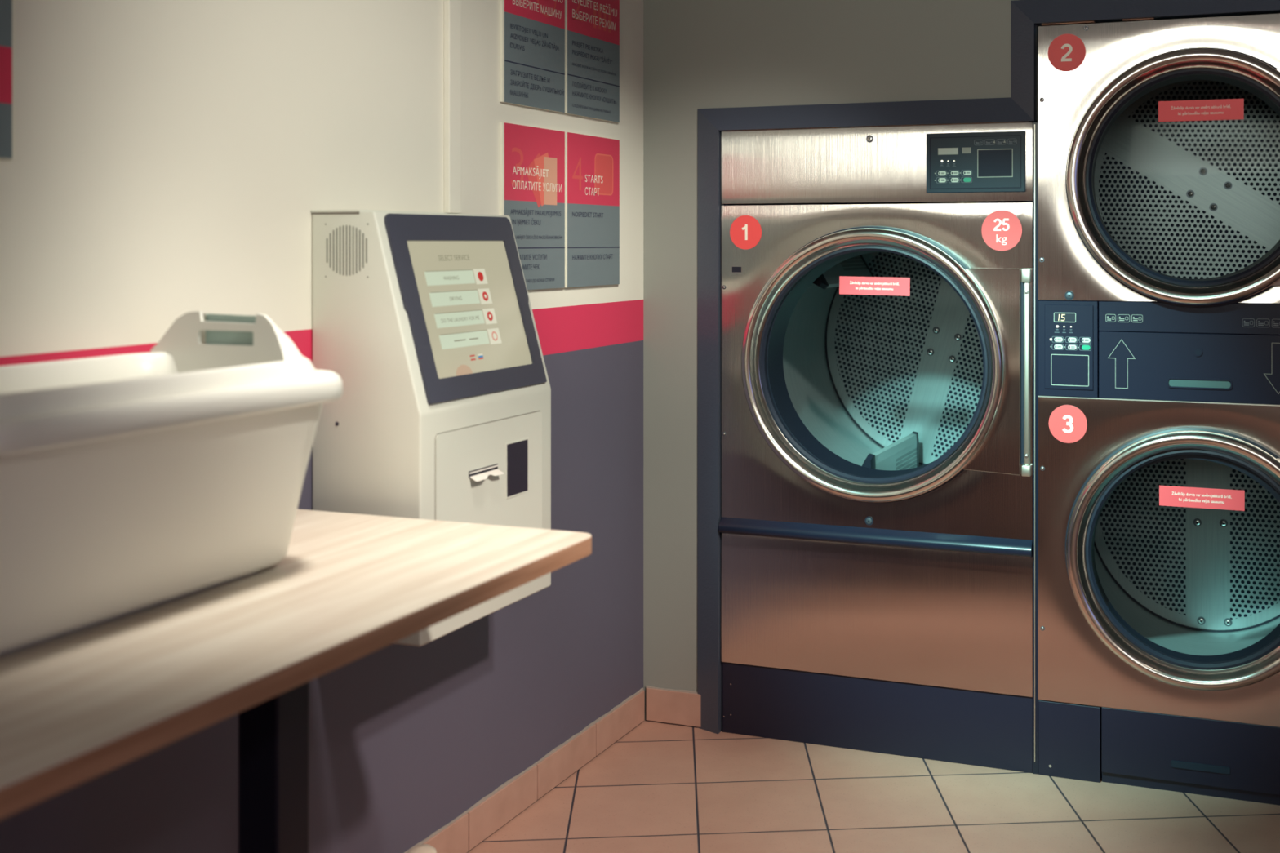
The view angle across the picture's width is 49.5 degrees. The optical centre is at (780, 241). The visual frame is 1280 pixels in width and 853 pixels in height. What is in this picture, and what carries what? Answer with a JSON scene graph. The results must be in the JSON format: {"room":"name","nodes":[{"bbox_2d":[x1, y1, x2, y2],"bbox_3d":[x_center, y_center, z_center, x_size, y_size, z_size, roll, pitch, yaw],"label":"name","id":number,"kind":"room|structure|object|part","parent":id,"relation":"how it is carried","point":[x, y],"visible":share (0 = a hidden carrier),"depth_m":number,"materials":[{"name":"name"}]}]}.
{"room":"laundry","nodes":[
{"label":"laundry","id":0,"kind":"room"},
{"bbox_2d":[0,0,643,852],"bbox_3d":[-1.404,-0.050,1.660,0.120,3.000,7.800,0,0,20],"label":"wall","id":1,"kind":"structure","parent":0,"point":[173,158],"depth_m":2.75,"materials":[{"name":"paint"}]},
{"bbox_2d":[0,0,14,159],"bbox_3d":[-1.227,-0.339,1.954,0.009,0.423,0.314,0,0,20],"label":"sign","id":2,"kind":"object","parent":1,"relation":"attached to","point":[6,6],"visible":1,"depth_m":2.09,"materials":[{"name":"multicoloured"}]},
{"bbox_2d":[310,209,551,646],"bbox_3d":[-0.722,0.361,2.940,0.277,0.848,0.509,0,0,20],"label":"kiosk","id":3,"kind":"object","parent":1,"relation":"attached to","point":[425,321],"visible":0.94,"depth_m":2.75,"materials":[{"name":"grey"}]},
{"bbox_2d":[324,222,368,277],"bbox_3d":[-0.858,0.017,2.721,0.104,0.107,0.001,0,0,20],"label":"speaker grille","id":4,"kind":"object","parent":3,"relation":"attached to","point":[346,244],"depth_m":2.72,"materials":[{"name":"grey"}]},
{"bbox_3d":[-0.832,-0.059,2.870,0.118,0.009,0.302,0,0,20],"label":"lid","id":5,"kind":"part","parent":3,"relation":"part of","materials":[{"name":"grey"}]},
{"bbox_3d":[-0.608,0.560,2.900,0.002,0.364,0.414,0,0,20],"label":"service door","id":6,"kind":"part","parent":3,"relation":"part of","materials":[{"name":"grey metal"}]},
{"bbox_2d":[444,0,461,213],"bbox_3d":[-0.764,-0.803,3.204,0.016,1.474,0.050,0,0,20],"label":"duct","id":7,"kind":"object","parent":1,"relation":"attached to","point":[452,8],"visible":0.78,"depth_m":3.19,"materials":[{"name":"grey"}]},
{"bbox_2d":[404,688,644,852],"bbox_3d":[-1.520,1.399,1.153,0.010,0.101,6.408,0,0,20],"label":"baseboard","id":8,"kind":"structure","parent":1,"relation":"attached to","point":[493,811],"depth_m":3.56,"materials":[{"name":"beige tile"}]},
{"bbox_2d":[499,122,564,289],"bbox_3d":[-0.638,-0.086,3.555,0.010,0.419,0.314,0,0,20],"label":"sign","id":9,"kind":"object","parent":1,"relation":"attached to","point":[532,159],"visible":0.84,"depth_m":3.56,"materials":[{"name":"multicoloured"}]},
{"bbox_2d":[499,0,564,112],"bbox_3d":[-0.638,-0.556,3.555,0.010,0.419,0.314,0,0,20],"label":"sign","id":10,"kind":"object","parent":1,"relation":"attached to","point":[532,32],"visible":1,"depth_m":3.54,"materials":[{"name":"multicoloured"}]},
{"bbox_2d":[563,0,619,122],"bbox_3d":[-0.527,-0.556,3.856,0.010,0.419,0.316,0,0,20],"label":"sign","id":11,"kind":"object","parent":1,"relation":"attached to","point":[592,27],"visible":1,"depth_m":3.85,"materials":[{"name":"multicoloured"}]},
{"bbox_2d":[564,132,619,287],"bbox_3d":[-0.527,-0.086,3.856,0.010,0.419,0.316,0,0,20],"label":"sign","id":12,"kind":"object","parent":1,"relation":"attached to","point":[592,163],"visible":1,"depth_m":3.84,"materials":[{"name":"multicoloured"}]},
{"bbox_2d":[467,720,1279,852],"bbox_3d":[0.811,1.490,0.846,4.800,0.080,7.800,0,0,20],"label":"floor","id":13,"kind":"structure","parent":0,"point":[660,788],"depth_m":3.52,"materials":[{"name":"tile"}]},
{"bbox_2d":[0,509,591,852],"bbox_3d":[-0.943,0.985,1.739,0.668,0.930,1.767,0,0,20],"label":"folding table","id":14,"kind":"object","parent":13,"relation":"on","point":[77,707],"visible":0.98,"depth_m":1.91,"materials":[{"name":"brown wood"}]},
{"bbox_2d":[0,311,342,655],"bbox_3d":[-0.992,0.316,1.945,0.428,0.406,0.736,0,0,20],"label":"laundry basket","id":15,"kind":"object","parent":14,"relation":"on","point":[130,483],"visible":1,"depth_m":1.89,"materials":[{"name":"white plastic"}]},
{"bbox_3d":[-0.904,0.174,2.263,0.282,0.122,0.063,0,0,20],"label":"handle","id":16,"kind":"part","parent":15,"relation":"part of","materials":[{"name":"white plastic"}]},
{"bbox_2d":[407,844,436,852],"bbox_3d":[-0.772,1.375,2.959,0.072,0.149,0.072,0,0,20],"label":"pipe stub","id":17,"kind":"object","parent":13,"relation":"on","point":[422,848],"visible":1,"depth_m":2.95,"materials":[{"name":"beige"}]},
{"bbox_2d":[718,122,1039,773],"bbox_3d":[0.405,0.562,4.314,0.917,1.776,0.970,0,0,20],"label":"dryer","id":18,"kind":"object","parent":13,"relation":"on","point":[875,526],"visible":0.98,"depth_m":3.94,"materials":[{"name":"silver metal"}]},
{"bbox_3d":[0.249,0.347,3.879,0.772,0.772,0.046,0,0,20],"label":"door","id":19,"kind":"part","parent":18,"relation":"part of","materials":[{"name":"silver metal"}]},
{"bbox_3d":[0.258,1.050,3.914,0.917,0.382,0.021,0,0,20],"label":"panel","id":20,"kind":"part","parent":18,"relation":"part of","materials":[{"name":"metal"}]},
{"bbox_3d":[0.260,0.373,3.920,0.917,0.961,0.030,0,0,20],"label":"panel","id":21,"kind":"part","parent":18,"relation":"part of","materials":[{"name":"metal"}]},
{"bbox_3d":[0.259,1.346,3.917,0.917,0.208,0.012,0,0,20],"label":"kick plate","id":22,"kind":"part","parent":18,"relation":"part of","materials":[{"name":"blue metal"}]},
{"bbox_3d":[0.549,0.347,4.671,0.832,0.832,0.001,0,0,20],"label":"drum plate","id":23,"kind":"part","parent":18,"relation":"part of","materials":[{"name":"silver metal"}]},
{"bbox_3d":[0.538,-0.219,3.800,0.277,0.166,0.011,0,0,20],"label":"control panel","id":24,"kind":"part","parent":18,"relation":"part of","materials":[{"name":"black plastic"}]},
{"bbox_3d":[0.569,0.355,3.781,0.178,0.562,0.009,0,0,20],"label":"hinge plate","id":25,"kind":"part","parent":18,"relation":"part of","materials":[{"name":"beige"}]},
{"bbox_2d":[1032,122,1038,774],"bbox_3d":[0.695,0.562,3.752,0.014,1.775,0.018,0,0,20],"label":"strip","id":26,"kind":"object","parent":13,"relation":"on","point":[1035,125],"visible":1,"depth_m":3.75,"materials":[{"name":"black"}]},
{"bbox_2d":[1038,13,1279,805],"bbox_3d":[1.224,0.432,3.970,0.828,2.036,0.890,0,0,20],"label":"dryer","id":27,"kind":"object","parent":13,"relation":"on","point":[1159,140],"visible":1,"depth_m":3.70,"materials":[{"name":"silver metal"}]},
{"bbox_3d":[0.777,0.284,3.712,0.130,0.228,0.003,0,0,20],"label":"control panel","id":28,"kind":"part","parent":27,"relation":"part of","materials":[{"name":"black"}]},
{"bbox_3d":[1.093,-0.214,3.613,0.828,0.744,0.030,0,0,20],"label":"panel","id":29,"kind":"part","parent":27,"relation":"part of","materials":[{"name":"metal"}]},
{"bbox_3d":[1.093,0.833,3.613,0.828,0.823,0.030,0,0,20],"label":"panel","id":30,"kind":"part","parent":27,"relation":"part of","materials":[{"name":"metal"}]},
{"bbox_3d":[1.091,1.348,3.608,0.828,0.204,0.018,0,0,20],"label":"kick plate","id":31,"kind":"part","parent":27,"relation":"part of","materials":[{"name":"blue metal"}]},
{"bbox_3d":[1.090,0.420,3.603,0.828,0.003,0.011,0,0,20],"label":"edge trim","id":32,"kind":"part","parent":27,"relation":"part of","materials":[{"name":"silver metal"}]},
{"bbox_3d":[1.080,0.827,3.573,0.672,0.672,0.046,0,0,20],"label":"door","id":33,"kind":"part","parent":27,"relation":"part of","materials":[{"name":"silver metal"}]},
{"bbox_3d":[1.079,-0.168,3.573,0.668,0.668,0.046,0,0,20],"label":"door","id":34,"kind":"part","parent":27,"relation":"part of","materials":[{"name":"silver metal"}]},
{"bbox_3d":[1.334,-0.168,4.297,0.736,0.736,0.001,0,0,20],"label":"drum plate","id":35,"kind":"part","parent":27,"relation":"part of","materials":[{"name":"silver metal"}]},
{"bbox_3d":[1.334,0.845,4.297,0.736,0.736,0.001,0,0,20],"label":"drum plate","id":36,"kind":"part","parent":27,"relation":"part of","materials":[{"name":"silver metal"}]},
{"bbox_3d":[1.093,0.330,3.595,0.164,0.108,0.004,0,0,20],"label":"drawer pull","id":37,"kind":"part","parent":27,"relation":"part of","materials":[{"name":"teal plastic"}]},
{"bbox_3d":[1.096,1.373,3.594,0.147,0.017,0.004,0,0,20],"label":"kick handle","id":38,"kind":"part","parent":27,"relation":"part of","materials":[{"name":"black"}]},
{"bbox_3d":[1.335,-0.168,3.500,0.217,0.564,0.009,0,0,20],"label":"hinge plate","id":39,"kind":"part","parent":27,"relation":"part of","materials":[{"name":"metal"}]},
{"bbox_2d":[643,0,1279,719],"bbox_3d":[1.760,-0.050,3.427,4.600,3.000,0.100,0,0,20],"label":"wall","id":40,"kind":"structure","parent":0,"point":[698,54],"depth_m":4.12,"materials":[{"name":"grey paint"}]},
{"bbox_2d":[645,685,700,728],"bbox_3d":[-0.307,1.397,4.128,0.216,0.107,0.010,0,0,20],"label":"baseboard","id":41,"kind":"structure","parent":40,"relation":"attached to","point":[663,705],"depth_m":4.13,"materials":[{"name":"beige tile"}]},
{"bbox_2d":[728,17,1154,131],"bbox_3d":[0.420,-0.460,3.863,1.215,0.266,0.026,0,0,20],"label":"trim","id":42,"kind":"structure","parent":40,"relation":"attached to","point":[1145,19],"depth_m":3.76,"materials":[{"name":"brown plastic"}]},
{"bbox_2d":[697,0,1279,733],"bbox_3d":[0.630,0.394,3.771,1.879,2.113,0.034,0,0,20],"label":"trim","id":43,"kind":"structure","parent":40,"relation":"attached to","point":[1025,15],"depth_m":4.05,"materials":[{"name":"grey metal"}]}
]}

